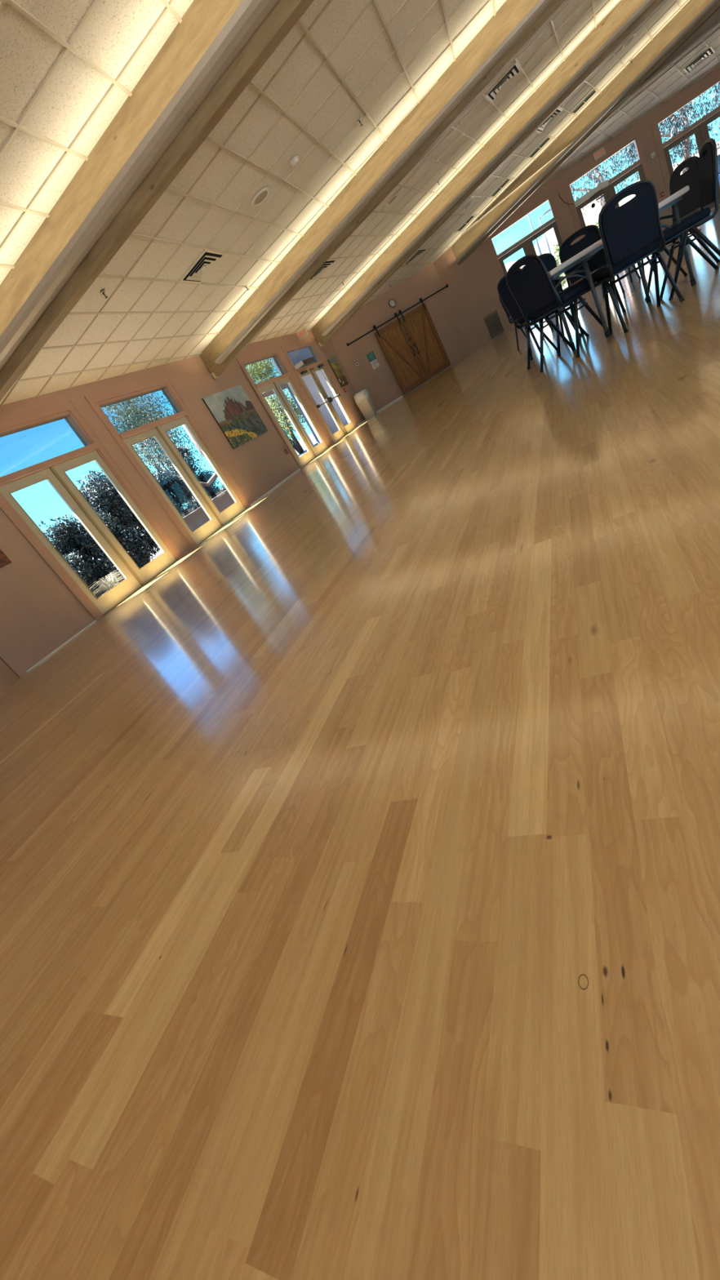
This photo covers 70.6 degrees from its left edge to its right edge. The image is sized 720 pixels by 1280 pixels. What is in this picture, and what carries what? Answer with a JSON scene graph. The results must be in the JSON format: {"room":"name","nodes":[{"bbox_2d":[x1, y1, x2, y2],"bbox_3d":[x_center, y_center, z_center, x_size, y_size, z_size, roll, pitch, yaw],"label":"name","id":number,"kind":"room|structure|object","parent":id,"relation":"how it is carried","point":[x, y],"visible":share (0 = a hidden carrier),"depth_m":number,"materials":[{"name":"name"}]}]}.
{"room":"community hall","nodes":[
{"label":"community hall","id":0,"kind":"room"},
{"bbox_2d":[0,657,19,699],"bbox_3d":[-3.673,-0.349,1.406,0.161,4.420,8.803,-36,22,-11],"label":"wall","id":1,"kind":"structure","parent":0,"point":[8,677],"depth_m":5.88,"materials":[{"name":"paint"}]},
{"bbox_2d":[0,0,193,284],"bbox_3d":[1.634,-4.812,-1.117,19.729,2.415,10.292,-18,26,30],"label":"ceiling","id":2,"kind":"structure","parent":0,"point":[68,68],"depth_m":3.63,"materials":[{"name":"tile"}]},
{"bbox_2d":[0,0,314,400],"bbox_3d":[2.705,-6.723,1.613,19.959,3.182,0.409,-22,24,22],"label":"beam","id":3,"kind":"structure","parent":2,"relation":"attached to","point":[218,47],"depth_m":4.18,"materials":[{"name":"brown wood"}]},
{"bbox_2d":[0,329,364,677],"bbox_3d":[-2.807,-4.857,11.015,0.160,3.520,14.200,-18,26,31],"label":"wall","id":4,"kind":"structure","parent":0,"point":[38,613],"depth_m":8.30,"materials":[{"name":"paint"}]},
{"bbox_2d":[0,549,11,568],"bbox_3d":[-4.701,-1.081,5.970,0.036,0.800,0.745,-18,26,31],"label":"picture","id":5,"kind":"object","parent":4,"relation":"attached to","point":[4,560],"visible":1,"depth_m":6.33,"materials":[{"name":"brown"}]},
{"bbox_2d":[0,400,183,621],"bbox_3d":[-4.108,-1.935,7.472,0.205,2.794,2.110,-18,26,31],"label":"door","id":6,"kind":"structure","parent":4,"relation":"in","point":[53,470],"depth_m":7.46,"materials":[{"name":"paint"}]},
{"bbox_2d":[0,410,93,446],"bbox_3d":[-4.605,-2.709,7.114,0.150,0.560,1.860,-18,26,31],"label":"window","id":7,"kind":"structure","parent":6,"relation":"attached to","point":[67,415],"depth_m":7.51,"materials":[{"name":"paint"}]},
{"bbox_2d":[84,374,250,549],"bbox_3d":[-3.354,-3.279,9.325,0.205,2.794,2.110,-18,26,31],"label":"door","id":8,"kind":"structure","parent":4,"relation":"in","point":[157,429],"depth_m":9.27,"materials":[{"name":"paint"}]},
{"bbox_2d":[96,383,183,434],"bbox_3d":[-3.851,-4.053,8.967,0.150,0.560,1.860,-18,26,31],"label":"window","id":9,"kind":"structure","parent":8,"relation":"attached to","point":[164,388],"depth_m":9.12,"materials":[{"name":"paint"}]},
{"bbox_2d":[26,418,365,672],"bbox_3d":[-1.898,-3.527,11.610,0.013,0.050,14.000,-18,26,31],"label":"baseboard","id":10,"kind":"structure","parent":4,"relation":"attached to","point":[364,420],"depth_m":7.03,"materials":[{"name":"beige paint"}]},
{"bbox_2d":[201,384,267,448],"bbox_3d":[-2.667,-4.865,11.050,0.036,1.100,1.550,-18,26,31],"label":"picture","id":11,"kind":"object","parent":4,"relation":"attached to","point":[233,411],"visible":1,"depth_m":10.97,"materials":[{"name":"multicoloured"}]},
{"bbox_2d":[240,366,289,453],"bbox_3d":[-2.236,-5.375,11.966,0.050,2.110,0.178,-18,26,31],"label":"trim","id":12,"kind":"structure","parent":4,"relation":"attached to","point":[286,451],"depth_m":12.08,"materials":[{"name":"brown paint"}]},
{"bbox_2d":[235,346,331,469],"bbox_3d":[-1.877,-5.911,12.955,0.205,2.794,2.110,-18,26,31],"label":"door","id":13,"kind":"structure","parent":4,"relation":"in","point":[273,384],"depth_m":13.00,"materials":[{"name":"paint"}]},
{"bbox_2d":[241,352,287,383],"bbox_3d":[-2.374,-6.684,12.596,0.150,0.560,1.860,-18,26,31],"label":"window","id":14,"kind":"structure","parent":13,"relation":"attached to","point":[274,356],"depth_m":13.04,"materials":[{"name":"paint"}]},
{"bbox_2d":[296,327,308,340],"bbox_3d":[-1.598,-8.523,14.164,0.300,0.190,0.093,-18,26,31],"label":"exit sign","id":15,"kind":"object","parent":4,"relation":"attached to","point":[303,332],"visible":1,"depth_m":14.12,"materials":[{"name":"beige"}]},
{"bbox_2d":[280,337,358,444],"bbox_3d":[-1.040,-7.258,14.707,0.448,2.794,2.110,-18,26,31],"label":"door","id":16,"kind":"structure","parent":4,"relation":"in","point":[310,370],"depth_m":14.84,"materials":[{"name":"paint"}]},
{"bbox_2d":[285,342,320,369],"bbox_3d":[-1.636,-8.000,14.411,0.150,0.560,1.860,-18,26,31],"label":"window","id":17,"kind":"structure","parent":16,"relation":"attached to","point":[313,350],"depth_m":14.98,"materials":[{"name":"paint"}]},
{"bbox_2d":[327,356,348,387],"bbox_3d":[-0.678,-8.376,15.921,0.036,0.870,0.600,-18,26,31],"label":"picture","id":18,"kind":"object","parent":4,"relation":"attached to","point":[333,362],"visible":1,"depth_m":15.87,"materials":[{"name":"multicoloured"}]},
{"bbox_2d":[0,0,506,406],"bbox_3d":[3.131,-7.645,2.765,19.657,2.391,6.162,-18,26,31],"label":"ceiling","id":19,"kind":"structure","parent":0,"point":[343,62],"depth_m":6.43,"materials":[{"name":"tile"}]},
{"bbox_2d":[100,289,107,298],"bbox_3d":[-3.083,-4.160,6.136,0.071,0.071,0.072,-44,25,-29],"label":"sprinkler head","id":20,"kind":"object","parent":19,"relation":"attached to","point":[102,292],"visible":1,"depth_m":6.12},
{"bbox_2d":[179,249,225,283],"bbox_3d":[-2.251,-5.336,7.293,0.581,0.086,0.584,-20,25,27],"label":"ceiling vent","id":21,"kind":"object","parent":19,"relation":"in","point":[208,260],"visible":1,"depth_m":7.27,"materials":[{"name":"silver metal"}]},
{"bbox_2d":[251,186,270,207],"bbox_3d":[-1.303,-5.823,6.699,0.307,0.047,0.308,-23,23,21],"label":"ceiling speaker","id":22,"kind":"object","parent":19,"relation":"attached to","point":[264,193],"visible":1,"depth_m":6.68,"materials":[{"name":"white plastic"}]},
{"bbox_2d":[254,191,267,204],"bbox_3d":[-1.301,-5.821,6.700,0.220,0.009,0.220,-27,21,29],"label":"grille","id":23,"kind":"object","parent":22,"relation":"attached to","point":[262,196],"depth_m":6.69,"materials":[{"name":"white metal"}]},
{"bbox_2d":[288,155,298,166],"bbox_3d":[-0.831,-6.075,6.472,0.143,0.058,0.143,-24,23,20],"label":"smoke detector","id":24,"kind":"object","parent":19,"relation":"attached to","point":[294,162],"visible":1,"depth_m":6.44,"materials":[{"name":"white plastic"}]},
{"bbox_2d":[356,117,362,126],"bbox_3d":[0.001,-6.806,6.698,0.071,0.071,0.072,-44,25,-29],"label":"sprinkler head","id":25,"kind":"object","parent":19,"relation":"attached to","point":[360,118],"visible":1,"depth_m":6.69},
{"bbox_2d":[199,0,568,378],"bbox_3d":[4.027,-9.221,4.997,19.631,3.203,0.409,-18,26,32],"label":"beam","id":26,"kind":"structure","parent":19,"relation":"attached to","point":[516,24],"depth_m":7.84,"materials":[{"name":"brown wood"}]},
{"bbox_2d":[0,204,719,1279],"bbox_3d":[5.806,-5.689,6.136,19.752,0.001,25.092,-18,26,30],"label":"floor","id":27,"kind":"structure","parent":0,"point":[359,862],"depth_m":0.89,"materials":[{"name":"brown wood"}]},
{"bbox_2d":[353,388,377,420],"bbox_3d":[0.179,-7.549,16.304,0.478,0.862,0.436,-18,26,31],"label":"waste bin","id":28,"kind":"object","parent":27,"relation":"on","point":[362,399],"visible":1,"depth_m":16.17,"materials":[{"name":"beige plastic"}]},
{"bbox_2d":[498,295,553,350],"bbox_3d":[2.665,-5.302,8.218,0.462,0.925,0.559,-5,34,48],"label":"banquet chair","id":29,"kind":"object","parent":27,"relation":"on","point":[500,299],"visible":0.26,"depth_m":8.30,"materials":[{"name":"black metal"}]},
{"bbox_2d":[497,268,589,369],"bbox_3d":[1.870,-3.401,5.242,0.559,0.925,0.462,-38,23,-15],"label":"banquet chair","id":30,"kind":"object","parent":27,"relation":"on","point":[504,293],"visible":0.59,"depth_m":5.21,"materials":[{"name":"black fabric"}]},
{"bbox_2d":[517,253,581,360],"bbox_3d":[2.040,-3.741,5.737,0.462,0.925,0.559,-27,22,12],"label":"banquet chair","id":31,"kind":"object","parent":27,"relation":"on","point":[548,260],"visible":0.3,"depth_m":5.47,"materials":[{"name":"black"}]},
{"bbox_2d":[505,253,612,373],"bbox_3d":[1.752,-2.985,4.516,0.559,0.925,0.462,-38,23,-15],"label":"banquet chair","id":32,"kind":"object","parent":27,"relation":"on","point":[532,288],"visible":0.99,"depth_m":4.38,"materials":[{"name":"black fabric"}]},
{"bbox_2d":[559,224,626,340],"bbox_3d":[2.337,-3.684,5.227,0.462,0.925,0.559,-14,28,38],"label":"banquet chair","id":33,"kind":"object","parent":27,"relation":"on","point":[592,232],"visible":0.45,"depth_m":5.25,"materials":[{"name":"black fabric"}]},
{"bbox_2d":[597,250,640,297],"bbox_3d":[3.968,-6.003,7.992,0.462,0.925,0.559,-23,24,21],"label":"banquet chair","id":34,"kind":"object","parent":27,"relation":"on","point":[633,265],"visible":0.21,"depth_m":8.12,"materials":[{"name":"black metal"}]},
{"bbox_2d":[547,185,696,347],"bbox_3d":[2.249,-3.236,4.659,1.270,0.712,0.760,-30,22,5],"label":"folding table","id":35,"kind":"object","parent":27,"relation":"on","point":[585,255],"visible":0.62,"depth_m":4.33,"materials":[{"name":"white plastic"}]},
{"bbox_2d":[611,256,653,292],"bbox_3d":[3.803,-5.565,7.282,0.462,0.925,0.559,-23,24,21],"label":"banquet chair","id":36,"kind":"object","parent":27,"relation":"on","point":[647,257],"visible":0.03,"depth_m":7.34,"materials":[{"name":"black metal"}]},
{"bbox_2d":[594,179,684,333],"bbox_3d":[2.196,-3.090,4.155,0.462,0.925,0.559,-24,23,20],"label":"banquet chair","id":37,"kind":"object","parent":27,"relation":"on","point":[625,230],"visible":0.98,"depth_m":3.90,"materials":[{"name":"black fabric"}]},
{"bbox_2d":[644,155,719,300],"bbox_3d":[2.984,-3.925,4.888,0.559,0.925,0.462,-30,22,5],"label":"banquet chair","id":38,"kind":"object","parent":27,"relation":"on","point":[691,201],"visible":0.45,"depth_m":4.77,"materials":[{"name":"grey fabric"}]},
{"bbox_2d":[645,137,719,300],"bbox_3d":[2.735,-3.491,4.297,0.559,0.925,0.462,-20,25,28],"label":"banquet chair","id":39,"kind":"object","parent":27,"relation":"on","point":[708,162],"visible":0.89,"depth_m":4.15,"materials":[{"name":"black"}]},
{"bbox_2d":[329,262,470,411],"bbox_3d":[1.190,-10.167,16.868,4.610,3.620,0.160,-36,22,-11],"label":"wall","id":40,"kind":"structure","parent":0,"point":[382,385],"depth_m":16.73,"materials":[{"name":"paint"}]},
{"bbox_2d":[366,351,376,361],"bbox_3d":[0.371,-9.271,16.651,0.270,0.230,0.009,-36,22,-11],"label":"wall sign","id":41,"kind":"object","parent":40,"relation":"attached to","point":[371,356],"visible":1,"depth_m":16.65,"materials":[{"name":"teal plastic"}]},
{"bbox_2d":[370,359,379,368],"bbox_3d":[0.493,-9.074,16.746,0.276,0.230,0.004,-36,22,-11],"label":"paper notice","id":42,"kind":"object","parent":40,"relation":"attached to","point":[375,364],"visible":1,"depth_m":16.75,"materials":[{"name":"beige paper"}]},
{"bbox_2d":[376,395,402,413],"bbox_3d":[0.907,-7.896,17.172,1.360,0.050,0.012,-36,22,-11],"label":"baseboard","id":43,"kind":"structure","parent":40,"relation":"attached to","point":[399,397],"depth_m":17.19,"materials":[{"name":"beige paint"}]},
{"bbox_2d":[388,298,395,307],"bbox_3d":[1.053,-10.937,16.531,0.250,0.250,0.038,-36,22,-11],"label":"wall clock","id":44,"kind":"object","parent":40,"relation":"attached to","point":[392,303],"visible":1,"depth_m":16.52,"materials":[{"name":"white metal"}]},
{"bbox_2d":[346,284,448,394],"bbox_3d":[1.757,-9.802,17.001,4.205,2.261,0.157,-36,22,-11],"label":"barn door","id":45,"kind":"structure","parent":40,"relation":"in","point":[400,353],"depth_m":16.90,"materials":[{"name":"brown wood"}]},
{"bbox_2d":[398,297,451,379],"bbox_3d":[2.195,-10.110,17.076,1.045,2.261,0.102,-36,22,-11],"label":"barn door","id":46,"kind":"structure","parent":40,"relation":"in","point":[418,323],"depth_m":17.12,"materials":[{"name":"brown wood"}]},
{"bbox_2d":[249,0,621,343],"bbox_3d":[4.948,-11.007,7.338,19.662,2.370,5.966,-17,26,32],"label":"ceiling","id":47,"kind":"structure","parent":0,"point":[577,19],"depth_m":10.43,"materials":[{"name":"tile"}]},
{"bbox_2d":[308,258,337,280],"bbox_3d":[-0.818,-8.044,11.067,0.581,0.091,0.585,-15,27,35],"label":"ceiling vent","id":48,"kind":"object","parent":47,"relation":"in","point":[328,263],"visible":0.85,"depth_m":11.07,"materials":[{"name":"silver metal"}]},
{"bbox_2d":[385,193,398,206],"bbox_3d":[0.642,-8.815,10.199,0.307,0.047,0.308,-19,25,29],"label":"ceiling speaker","id":49,"kind":"object","parent":47,"relation":"attached to","point":[394,197],"visible":1,"depth_m":10.18,"materials":[{"name":"white plastic"}]},
{"bbox_2d":[387,195,396,204],"bbox_3d":[0.644,-8.813,10.200,0.220,0.009,0.220,-23,23,38],"label":"grille","id":50,"kind":"object","parent":49,"relation":"attached to","point":[393,197],"depth_m":10.19,"materials":[{"name":"beige metal"}]},
{"bbox_2d":[485,62,520,102],"bbox_3d":[2.502,-9.710,8.874,0.581,0.091,0.585,-15,27,35],"label":"ceiling vent","id":51,"kind":"object","parent":47,"relation":"in","point":[514,69],"visible":1,"depth_m":8.85,"materials":[{"name":"silver metal"}]},
{"bbox_2d":[360,0,689,306],"bbox_3d":[6.375,-13.406,10.261,19.896,2.740,4.887,-13,29,39],"label":"ceiling","id":52,"kind":"structure","parent":0,"point":[446,235],"depth_m":13.27,"materials":[{"name":"tile"}]},
{"bbox_2d":[404,248,427,265],"bbox_3d":[1.665,-11.409,15.148,0.580,0.126,0.588,-10,30,43],"label":"ceiling vent","id":53,"kind":"object","parent":52,"relation":"in","point":[420,251],"visible":1,"depth_m":15.13,"materials":[{"name":"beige metal"}]},
{"bbox_2d":[456,215,475,231],"bbox_3d":[3.181,-12.507,15.282,0.578,0.104,0.260,-10,30,42],"label":"ceiling vent","id":54,"kind":"object","parent":52,"relation":"in","point":[472,216],"visible":1,"depth_m":15.28,"materials":[{"name":"silver metal"}]},
{"bbox_2d":[462,201,472,211],"bbox_3d":[2.982,-11.998,14.080,0.308,0.056,0.306,-41,24,-22],"label":"ceiling speaker","id":55,"kind":"object","parent":52,"relation":"attached to","point":[469,204],"visible":1,"depth_m":14.06,"materials":[{"name":"white plastic"}]},
{"bbox_2d":[311,0,665,346],"bbox_3d":[5.426,-11.797,8.540,19.784,3.260,0.409,-13,29,39],"label":"beam","id":56,"kind":"structure","parent":52,"relation":"attached to","point":[627,15],"depth_m":11.07,"materials":[{"name":"brown wood"}]},
{"bbox_2d":[490,178,511,196],"bbox_3d":[3.980,-12.799,14.408,0.578,0.104,0.260,-10,30,42],"label":"ceiling vent","id":57,"kind":"object","parent":52,"relation":"in","point":[507,180],"visible":1,"depth_m":14.38,"materials":[{"name":"silver metal"}]},
{"bbox_2d":[528,137,551,158],"bbox_3d":[4.779,-13.091,13.533,0.578,0.104,0.260,-10,30,42],"label":"ceiling vent","id":58,"kind":"object","parent":52,"relation":"in","point":[548,139],"visible":1,"depth_m":13.53,"materials":[{"name":"silver metal"}]},
{"bbox_2d":[535,107,562,133],"bbox_3d":[4.547,-12.550,12.290,0.580,0.126,0.588,-10,30,43],"label":"ceiling vent","id":59,"kind":"object","parent":52,"relation":"in","point":[547,122],"visible":0.77,"depth_m":12.32,"materials":[{"name":"silver metal"}]},
{"bbox_2d":[572,88,596,114],"bbox_3d":[5.578,-13.382,12.659,0.578,0.104,0.260,-10,30,42],"label":"ceiling vent","id":60,"kind":"object","parent":52,"relation":"in","point":[594,91],"visible":1,"depth_m":12.64,"materials":[{"name":"silver metal"}]},
{"bbox_2d":[451,0,719,266],"bbox_3d":[7.941,-14.335,10.577,16.728,3.380,0.409,-9,31,44],"label":"beam","id":61,"kind":"structure","parent":52,"relation":"attached to","point":[695,13],"depth_m":13.10,"materials":[{"name":"brown wood"}]},
{"bbox_2d":[621,33,635,48],"bbox_3d":[5.910,-13.162,11.187,0.308,0.056,0.306,-41,24,-22],"label":"ceiling speaker","id":62,"kind":"object","parent":52,"relation":"attached to","point":[630,39],"visible":1,"depth_m":11.18,"materials":[{"name":"white plastic"}]},
{"bbox_2d":[623,35,634,46],"bbox_3d":[5.912,-13.159,11.187,0.220,0.009,0.220,-20,20,46],"label":"grille","id":63,"kind":"object","parent":62,"relation":"attached to","point":[631,38],"depth_m":11.17,"materials":[{"name":"beige"}]},
{"bbox_2d":[433,66,719,354],"bbox_3d":[9.922,-14.102,13.729,16.400,3.620,0.162,-21,24,26],"label":"wall","id":64,"kind":"structure","parent":0,"point":[472,294],"depth_m":16.60,"materials":[{"name":"paint"}]},
{"bbox_2d":[483,310,504,338],"bbox_3d":[4.544,-10.696,17.261,0.460,0.700,0.030,-21,24,26],"label":"louver","id":65,"kind":"object","parent":64,"relation":"attached to","point":[496,313],"visible":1,"depth_m":17.26,"materials":[{"name":"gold metal"}]},
{"bbox_2d":[485,189,580,324],"bbox_3d":[5.525,-12.046,16.217,2.130,2.794,0.205,-21,24,26],"label":"door","id":66,"kind":"structure","parent":64,"relation":"in","point":[526,243],"depth_m":15.82,"materials":[{"name":"paint"}]},
{"bbox_2d":[489,196,555,256],"bbox_3d":[5.046,-12.833,15.863,1.880,0.560,0.150,-21,24,26],"label":"window","id":67,"kind":"structure","parent":66,"relation":"attached to","point":[548,198],"depth_m":15.70,"materials":[{"name":"paint"}]},
{"bbox_2d":[592,146,605,161],"bbox_3d":[6.842,-13.901,14.557,0.300,0.190,0.063,-21,24,26],"label":"exit sign","id":68,"kind":"object","parent":64,"relation":"attached to","point":[600,153],"visible":1,"depth_m":14.54,"materials":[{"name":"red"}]},
{"bbox_2d":[561,128,664,273],"bbox_3d":[7.566,-12.816,15.168,2.130,2.794,0.205,-21,24,26],"label":"door","id":69,"kind":"structure","parent":64,"relation":"in","point":[642,166],"depth_m":14.78,"materials":[{"name":"paint"}]},
{"bbox_2d":[558,179,608,206],"bbox_3d":[6.575,-13.237,14.955,1.238,0.622,0.229,-21,24,26],"label":"operator","id":70,"kind":"object","parent":69,"relation":"attached to","point":[605,183],"visible":1,"depth_m":14.94,"materials":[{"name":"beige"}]},
{"bbox_2d":[567,137,641,203],"bbox_3d":[7.087,-13.604,14.814,1.880,0.560,0.150,-21,24,26],"label":"window","id":71,"kind":"structure","parent":69,"relation":"attached to","point":[634,140],"depth_m":14.59,"materials":[{"name":"paint"}]},
{"bbox_2d":[650,151,655,159],"bbox_3d":[8.255,-13.660,14.338,0.100,0.120,0.050,-21,24,26],"label":"fire alarm strobe","id":72,"kind":"object","parent":64,"relation":"attached to","point":[652,155],"visible":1,"depth_m":14.33,"materials":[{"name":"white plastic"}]},
{"bbox_2d":[601,7,719,125],"bbox_3d":[7.965,-14.553,10.720,16.612,2.377,0.029,-9,31,44],"label":"trim","id":73,"kind":"structure","parent":64,"relation":"attached to","point":[714,18],"depth_m":11.70,"materials":[{"name":"beige wood"}]},
{"bbox_2d":[649,71,719,222],"bbox_3d":[9.580,-13.577,14.131,2.130,2.794,0.205,-21,24,26],"label":"door","id":74,"kind":"structure","parent":64,"relation":"in","point":[700,128],"depth_m":14.02,"materials":[{"name":"paint"}]},
{"bbox_2d":[656,79,719,145],"bbox_3d":[9.101,-14.364,13.778,1.880,0.560,0.150,-21,24,26],"label":"window","id":75,"kind":"structure","parent":74,"relation":"attached to","point":[718,80],"depth_m":13.78,"materials":[{"name":"glass"}]},
{"bbox_2d":[460,20,719,236],"bbox_3d":[9.748,-15.221,12.716,16.776,0.910,5.535,-10,31,43],"label":"ceiling","id":76,"kind":"structure","parent":0,"point":[676,80],"depth_m":13.13,"materials":[{"name":"tile"}]},
{"bbox_2d":[683,45,715,74],"bbox_3d":[8.273,-14.136,12.417,0.587,0.119,0.579,-7,33,46],"label":"ceiling vent","id":77,"kind":"object","parent":76,"relation":"in","point":[702,57],"visible":1,"depth_m":12.39,"materials":[{"name":"silver metal"}]},
{"label":"outside","id":78,"kind":"structure","parent":0,"visible":0},
{"bbox_2d":[102,432,318,595],"bbox_3d":[-49.910,-13.113,95.328,159.840,0.039,190.000,-18,26,31],"label":"ground","id":79,"kind":"structure","parent":78,"point":[311,436],"depth_m":30.18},
{"bbox_2d":[38,512,124,592],"bbox_3d":[-5.286,-1.498,9.809,1.184,1.984,1.262,-18,26,30],"label":"shrub","id":80,"kind":"object","parent":79,"relation":"on","point":[67,538],"visible":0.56,"depth_m":9.55,"materials":[{"name":"green plant"}]},
{"bbox_2d":[62,551,103,598],"bbox_3d":[-5.064,-0.941,9.154,0.851,1.362,0.779,-14,28,37],"label":"shrub","id":81,"kind":"object","parent":79,"relation":"on","point":[82,570],"visible":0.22,"depth_m":9.03,"materials":[{"name":"green plant"}]},
{"bbox_2d":[89,568,124,598],"bbox_3d":[-4.403,-0.931,9.078,0.947,0.499,0.964,-18,26,30],"label":"grass tuft","id":82,"kind":"object","parent":79,"relation":"on","point":[113,583],"visible":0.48,"depth_m":8.98,"materials":[{"name":"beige plant"}]},
{"bbox_2d":[75,468,159,568],"bbox_3d":[-4.971,-2.352,10.553,1.460,2.448,1.866,-13,28,38],"label":"tree","id":83,"kind":"object","parent":79,"relation":"on","point":[100,492],"visible":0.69,"depth_m":10.26,"materials":[{"name":"green plant"}]},
{"bbox_2d":[102,391,187,504],"bbox_3d":[-9.662,-9.027,22.991,4.133,8.344,4.826,-10,30,43],"label":"tree","id":84,"kind":"object","parent":79,"relation":"on","point":[122,402],"visible":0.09,"depth_m":22.54,"materials":[{"name":"green plant"}]},
{"bbox_2d":[102,393,206,510],"bbox_3d":[-7.415,-6.887,18.989,3.204,5.740,3.966,-18,26,30],"label":"tree","id":85,"kind":"object","parent":79,"relation":"on","point":[133,415],"visible":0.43,"depth_m":18.54,"materials":[{"name":"green plant"}]},
{"bbox_2d":[153,468,199,517],"bbox_3d":[-4.599,-3.329,12.792,1.203,1.956,0.956,-34,22,-6],"label":"shrub","id":86,"kind":"object","parent":79,"relation":"on","point":[170,485],"visible":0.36,"depth_m":12.53,"materials":[{"name":"green plant"}]},
{"bbox_2d":[159,442,226,506],"bbox_3d":[-4.628,-4.412,14.390,1.389,2.552,1.435,-39,23,-18],"label":"shrub","id":87,"kind":"object","parent":79,"relation":"on","point":[212,491],"visible":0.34,"depth_m":14.16,"materials":[{"name":"green plant"}]},
{"bbox_2d":[182,424,218,486],"bbox_3d":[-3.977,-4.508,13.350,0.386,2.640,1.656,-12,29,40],"label":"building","id":88,"kind":"structure","parent":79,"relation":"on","point":[214,476],"depth_m":13.20,"materials":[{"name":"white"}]},
{"bbox_2d":[182,489,235,532],"bbox_3d":[-3.260,-2.892,11.613,0.300,0.620,3.300,-18,26,30],"label":"wall","id":89,"kind":"structure","parent":79,"relation":"on","point":[197,517],"depth_m":11.03,"materials":[{"name":"black"}]},
{"bbox_2d":[244,358,307,454],"bbox_3d":[-4.519,-11.675,25.771,3.586,5.434,4.580,-24,23,19],"label":"tree","id":90,"kind":"object","parent":79,"relation":"on","point":[258,370],"visible":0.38,"depth_m":25.22,"materials":[{"name":"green plant"}]},
{"bbox_2d":[279,386,315,447],"bbox_3d":[-2.034,-6.928,16.128,0.120,2.420,0.320,-18,26,30],"label":"pillar","id":91,"kind":"structure","parent":79,"relation":"on","point":[279,386],"depth_m":16.14,"materials":[{"name":"paint"}]},
{"bbox_2d":[271,346,348,444],"bbox_3d":[-0.862,-10.321,20.453,0.300,3.400,8.000,-18,26,30],"label":"wall","id":92,"kind":"structure","parent":79,"relation":"on","point":[296,356],"depth_m":18.30,"materials":[{"name":"paint"}]},
{"bbox_2d":[262,356,315,397],"bbox_3d":[-1.351,-10.514,19.410,2.400,0.120,9.000,-18,26,30],"label":"porch roof","id":93,"kind":"structure","parent":92,"relation":"attached to","point":[309,361],"depth_m":15.88,"materials":[{"name":"brown paint"}]},
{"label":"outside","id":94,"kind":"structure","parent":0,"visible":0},
{"bbox_3d":[15.523,-33.345,52.621,170.000,0.260,152.000,-18,26,30],"label":"ground","id":95,"kind":"structure","parent":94,"visible":0},
{"bbox_2d":[526,213,542,254],"bbox_3d":[12.007,-25.583,33.768,0.166,4.950,0.167,-18,26,30],"label":"street lamp","id":96,"kind":"object","parent":95,"relation":"on","point":[528,216],"visible":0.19,"depth_m":33.38,"materials":[{"name":"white metal"}]},
{"bbox_2d":[538,208,551,226],"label":"street lamp","id":97,"kind":"object","parent":95,"relation":"on","point":[540,223],"depth_m":38.56,"materials":[{"name":"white metal"}]},
{"bbox_2d":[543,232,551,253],"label":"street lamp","id":98,"kind":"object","parent":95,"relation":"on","point":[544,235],"depth_m":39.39,"materials":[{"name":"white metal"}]},
{"bbox_2d":[552,243,570,287],"bbox_3d":[11.700,-21.680,29.125,2.459,2.985,2.526,-18,26,30],"label":"shrub","id":99,"kind":"object","parent":95,"relation":"on","point":[557,249],"visible":0.09,"depth_m":28.80,"materials":[{"name":"green plant"}]},
{"bbox_2d":[569,145,639,219],"bbox_3d":[10.611,-19.132,21.843,4.301,5.075,4.298,-21,24,25],"label":"tree","id":100,"kind":"object","parent":95,"relation":"on","point":[591,175],"visible":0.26,"depth_m":21.17,"materials":[{"name":"green plant"}]},
{"bbox_2d":[618,81,719,182],"bbox_3d":[11.254,-17.194,17.546,3.932,4.598,3.921,-4,35,49],"label":"tree","id":101,"kind":"object","parent":95,"relation":"on","point":[686,145],"visible":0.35,"depth_m":17.02,"materials":[{"name":"green plant"}]},
{"bbox_2d":[706,83,719,137],"bbox_3d":[16.020,-22.031,20.453,3.506,5.388,3.333,-18,26,30],"label":"tree","id":102,"kind":"object","parent":95,"relation":"on","point":[712,102],"visible":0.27,"depth_m":20.91,"materials":[{"name":"green plant"}]},
{"bbox_2d":[717,154,719,185],"bbox_3d":[14.111,-17.635,18.977,4.200,1.420,1.800,-9,31,44],"label":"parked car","id":103,"kind":"object","parent":95,"relation":"on","point":[718,155],"visible":0.02,"depth_m":18.76,"materials":[{"name":"blue"}]},
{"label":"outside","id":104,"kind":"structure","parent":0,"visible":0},
{"bbox_2d":[504,141,719,275],"bbox_3d":[17.827,-41.581,58.737,60.000,6.335,32.000,-18,26,30],"label":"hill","id":105,"kind":"structure","parent":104,"point":[592,215],"depth_m":51.25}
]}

